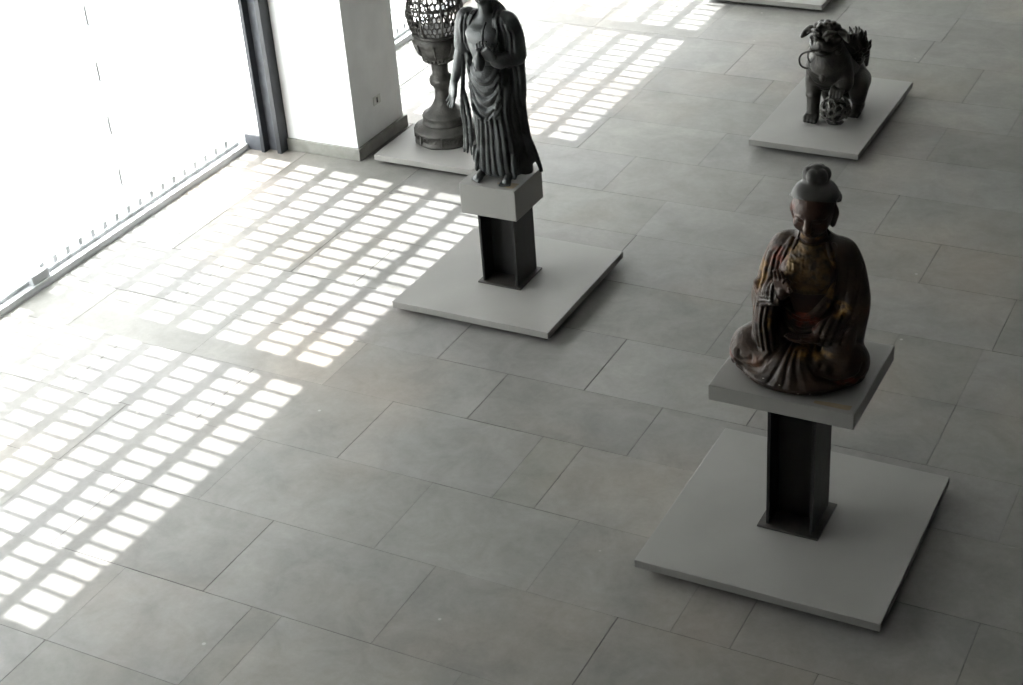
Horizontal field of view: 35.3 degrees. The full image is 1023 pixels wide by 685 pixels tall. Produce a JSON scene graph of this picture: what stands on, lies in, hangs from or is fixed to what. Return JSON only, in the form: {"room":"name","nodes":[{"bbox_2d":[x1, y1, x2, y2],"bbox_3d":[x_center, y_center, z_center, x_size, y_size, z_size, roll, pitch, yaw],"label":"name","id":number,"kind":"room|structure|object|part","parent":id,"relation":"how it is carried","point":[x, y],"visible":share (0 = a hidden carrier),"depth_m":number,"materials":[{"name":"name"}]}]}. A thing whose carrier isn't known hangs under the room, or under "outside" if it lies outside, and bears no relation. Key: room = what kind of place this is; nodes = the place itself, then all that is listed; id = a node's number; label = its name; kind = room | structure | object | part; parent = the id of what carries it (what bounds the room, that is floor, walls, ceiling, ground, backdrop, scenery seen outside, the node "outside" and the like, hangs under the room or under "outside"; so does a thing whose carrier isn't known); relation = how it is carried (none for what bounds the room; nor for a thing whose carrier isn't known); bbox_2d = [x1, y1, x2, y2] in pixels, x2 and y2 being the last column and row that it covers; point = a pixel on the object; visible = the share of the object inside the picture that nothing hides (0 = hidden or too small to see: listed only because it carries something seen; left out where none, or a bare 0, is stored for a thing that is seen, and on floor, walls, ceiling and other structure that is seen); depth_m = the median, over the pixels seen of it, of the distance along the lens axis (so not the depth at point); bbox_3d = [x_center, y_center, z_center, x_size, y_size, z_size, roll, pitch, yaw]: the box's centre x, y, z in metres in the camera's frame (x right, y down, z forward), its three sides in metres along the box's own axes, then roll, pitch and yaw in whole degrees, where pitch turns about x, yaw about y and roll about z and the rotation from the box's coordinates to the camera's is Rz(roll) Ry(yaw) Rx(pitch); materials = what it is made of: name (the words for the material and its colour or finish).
{"room":"museum","nodes":[
{"label":"museum","id":0,"kind":"room"},
{"bbox_2d":[211,0,257,142],"bbox_3d":[-2.187,-3.383,13.363,0.001,3.370,1.235,12,35,25],"label":"wall pier","id":1,"kind":"object","parent":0,"point":[226,15],"visible":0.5,"depth_m":13.54,"materials":[{"name":"white paint"}]},
{"bbox_2d":[268,0,402,147],"bbox_3d":[-1.651,-4.758,12.048,0.700,7.000,0.730,12,35,25],"label":"column","id":2,"kind":"structure","parent":0,"point":[333,57],"depth_m":13.24,"materials":[{"name":"white paint"}]},
{"bbox_2d":[287,114,407,160],"bbox_3d":[-1.401,-1.807,13.811,0.728,0.105,0.786,12,35,25],"label":"baseboard","id":3,"kind":"structure","parent":2,"relation":"attached to","point":[356,154],"depth_m":13.55,"materials":[{"name":"grey stone"}]},
{"bbox_2d":[373,93,380,105],"bbox_3d":[-1.127,-2.033,13.484,0.009,0.076,0.110,12,35,25],"label":"wall outlet","id":4,"kind":"object","parent":2,"relation":"attached to","point":[376,99],"visible":1,"depth_m":13.48,"materials":[{"name":"plastic"}]},
{"bbox_2d":[0,0,1022,684],"bbox_3d":[3.308,0.123,10.259,13.850,0.200,26.200,12,35,25],"label":"floor","id":5,"kind":"structure","parent":0,"point":[229,456],"depth_m":10.18,"materials":[{"name":"tile"}]},
{"bbox_2d":[0,0,465,315],"bbox_3d":[-2.737,-1.242,13.103,0.135,0.050,26.200,12,35,25],"label":"trim","id":6,"kind":"structure","parent":5,"relation":"on","point":[29,290],"depth_m":12.64,"materials":[{"name":"white metal"}]},
{"bbox_2d":[0,171,27,293],"bbox_3d":[-3.707,-1.780,10.898,0.001,3.370,0.225,12,35,25],"label":"glass door","id":7,"kind":"structure","parent":6,"relation":"on","point":[12,266],"depth_m":11.58,"materials":[{"name":"glass"}]},
{"bbox_2d":[27,266,49,285],"bbox_3d":[-3.477,-0.490,11.833,0.055,0.070,0.180,12,35,25],"label":"floor closer","id":8,"kind":"structure","parent":6,"relation":"on","point":[43,272],"depth_m":11.80,"materials":[{"name":"silver metal"}]},
{"bbox_2d":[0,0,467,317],"bbox_3d":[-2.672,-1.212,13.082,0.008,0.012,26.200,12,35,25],"label":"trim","id":9,"kind":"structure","parent":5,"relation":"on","point":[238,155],"depth_m":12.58,"materials":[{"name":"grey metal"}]},
{"bbox_2d":[244,134,261,150],"bbox_3d":[-2.192,-1.707,13.727,0.175,0.130,0.020,12,35,25],"label":"trim","id":10,"kind":"structure","parent":5,"relation":"on","point":[253,141],"depth_m":13.72,"materials":[{"name":"paint"}]},
{"bbox_2d":[237,0,287,153],"bbox_3d":[-2.224,-4.657,11.957,0.190,7.000,0.250,12,35,25],"label":"trim","id":11,"kind":"structure","parent":5,"relation":"on","point":[261,6],"depth_m":13.33,"materials":[{"name":"paint"}]},
{"bbox_2d":[374,119,475,174],"bbox_3d":[-0.524,-1.636,13.428,0.930,0.085,0.860,12,35,25],"label":"plinth","id":12,"kind":"object","parent":5,"relation":"on","point":[403,149],"visible":0.4,"depth_m":13.20,"materials":[{"name":"paint"}]},
{"bbox_2d":[404,0,475,149],"bbox_3d":[-0.603,-2.450,13.042,0.614,1.714,0.614,12,35,25],"label":"bronze lantern","id":13,"kind":"object","parent":12,"relation":"on","point":[440,127],"visible":0.9,"depth_m":13.11,"materials":[{"name":"grey metal"}]},
{"bbox_3d":[-0.573,-2.075,13.267,0.380,0.524,0.380,12,35,25],"label":"stem","id":14,"kind":"part","parent":13,"relation":"part of","materials":[{"name":"grey metal"}]},
{"bbox_2d":[392,166,622,338],"bbox_3d":[-0.036,-0.765,11.155,1.205,0.861,1.220,12,35,25],"label":"stand","id":15,"kind":"object","parent":5,"relation":"on","point":[502,275],"visible":0.99,"depth_m":11.13,"materials":[{"name":"paint"}]},
{"bbox_2d":[446,0,542,185],"bbox_3d":[-0.154,-1.795,10.583,0.395,1.505,0.540,-29,39,-35],"label":"statue","id":16,"kind":"object","parent":15,"relation":"on","point":[489,34],"visible":1,"depth_m":10.57,"materials":[{"name":"brown metal"}]},
{"bbox_3d":[-0.181,-1.958,10.289,0.068,0.176,0.027,-25,36,-30],"label":"held stem","id":17,"kind":"part","parent":16,"relation":"part of","materials":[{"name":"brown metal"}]},
{"bbox_3d":[-0.027,-0.712,11.191,0.276,0.538,0.290,12,35,25],"label":"steel post","id":18,"kind":"part","parent":15,"relation":"part of","materials":[{"name":"black metal"}]},
{"bbox_3d":[-0.008,-0.476,11.332,0.335,0.012,0.335,12,35,25],"label":"foot plate","id":19,"kind":"part","parent":15,"relation":"part of","materials":[{"name":"metal"}]},
{"bbox_2d":[721,0,830,9],"bbox_3d":[2.824,-3.710,16.433,1.210,0.085,1.540,12,35,25],"label":"plinth","id":20,"kind":"object","parent":5,"relation":"on","point":[803,4],"visible":1,"depth_m":15.73,"materials":[{"name":"paint"}]},
{"bbox_2d":[634,340,949,631],"bbox_3d":[1.516,0.570,8.526,1.330,1.061,1.340,12,35,25],"label":"stand","id":21,"kind":"object","parent":5,"relation":"on","point":[782,518],"visible":0.78,"depth_m":8.56,"materials":[{"name":"paint"}]},
{"bbox_3d":[1.556,0.940,8.762,0.340,0.012,0.340,12,35,25],"label":"foot plate","id":22,"kind":"part","parent":21,"relation":"part of","materials":[{"name":"metal"}]},
{"bbox_3d":[1.526,0.561,8.535,0.260,0.873,0.280,12,35,25],"label":"steel post","id":23,"kind":"part","parent":21,"relation":"part of","materials":[{"name":"black metal"}]},
{"bbox_2d":[729,163,870,394],"bbox_3d":[1.439,-0.352,7.937,0.711,1.132,0.587,10,34,23],"label":"seated statue","id":24,"kind":"object","parent":21,"relation":"on","point":[811,295],"visible":1,"depth_m":7.92,"materials":[{"name":"brown wood"}]},
{"bbox_2d":[748,77,912,159],"bbox_3d":[2.684,-1.904,13.443,0.910,0.085,1.570,12,35,25],"label":"plinth","id":25,"kind":"object","parent":5,"relation":"on","point":[784,129],"visible":0.73,"depth_m":13.15,"materials":[{"name":"paint"}]},
{"bbox_2d":[798,19,871,124],"bbox_3d":[2.702,-2.284,13.159,0.456,0.854,0.754,21,39,35],"label":"lion statue","id":26,"kind":"object","parent":25,"relation":"on","point":[837,62],"visible":1,"depth_m":13.01,"materials":[{"name":"brown metal"}]},
{"bbox_3d":[2.396,-2.295,13.010,0.160,0.198,0.066,12,35,25],"label":"jaw cord","id":27,"kind":"part","parent":26,"relation":"part of","materials":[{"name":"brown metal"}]},
{"bbox_3d":[-3.109,-5.659,10.462,0.020,3.630,26.200,12,35,25],"label":"wall","id":28,"kind":"structure","parent":0,"visible":0},
{"bbox_2d":[0,269,6,295],"bbox_3d":[-4.339,-1.053,9.877,0.020,3.480,2.580,12,35,25],"label":"window","id":29,"kind":"structure","parent":28,"relation":"in","point":[1,277],"depth_m":11.59,"materials":[{"name":"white glass"}]},
{"bbox_2d":[0,0,234,275],"bbox_3d":[-3.050,-2.410,11.966,0.020,3.480,2.580,12,35,25],"label":"lattice screen","id":30,"kind":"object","parent":28,"relation":"in","point":[43,38],"depth_m":12.14,"materials":[{"name":"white glass"}]},
{"bbox_2d":[390,0,441,35],"bbox_3d":[-1.326,-4.225,14.758,0.020,3.480,2.450,12,35,25],"label":"window","id":31,"kind":"structure","parent":28,"relation":"in","point":[395,4],"depth_m":15.68,"materials":[{"name":"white glass"}]},
{"label":"outside","id":32,"kind":"structure","parent":0,"visible":0},
{"bbox_2d":[0,0,444,297],"bbox_3d":[-25.367,-6.143,25.096,51.400,0.250,100.000,12,35,25],"label":"sky","id":33,"kind":"structure","parent":32,"point":[31,5],"depth_m":15.45,"materials":[{"name":"white"}]}
]}

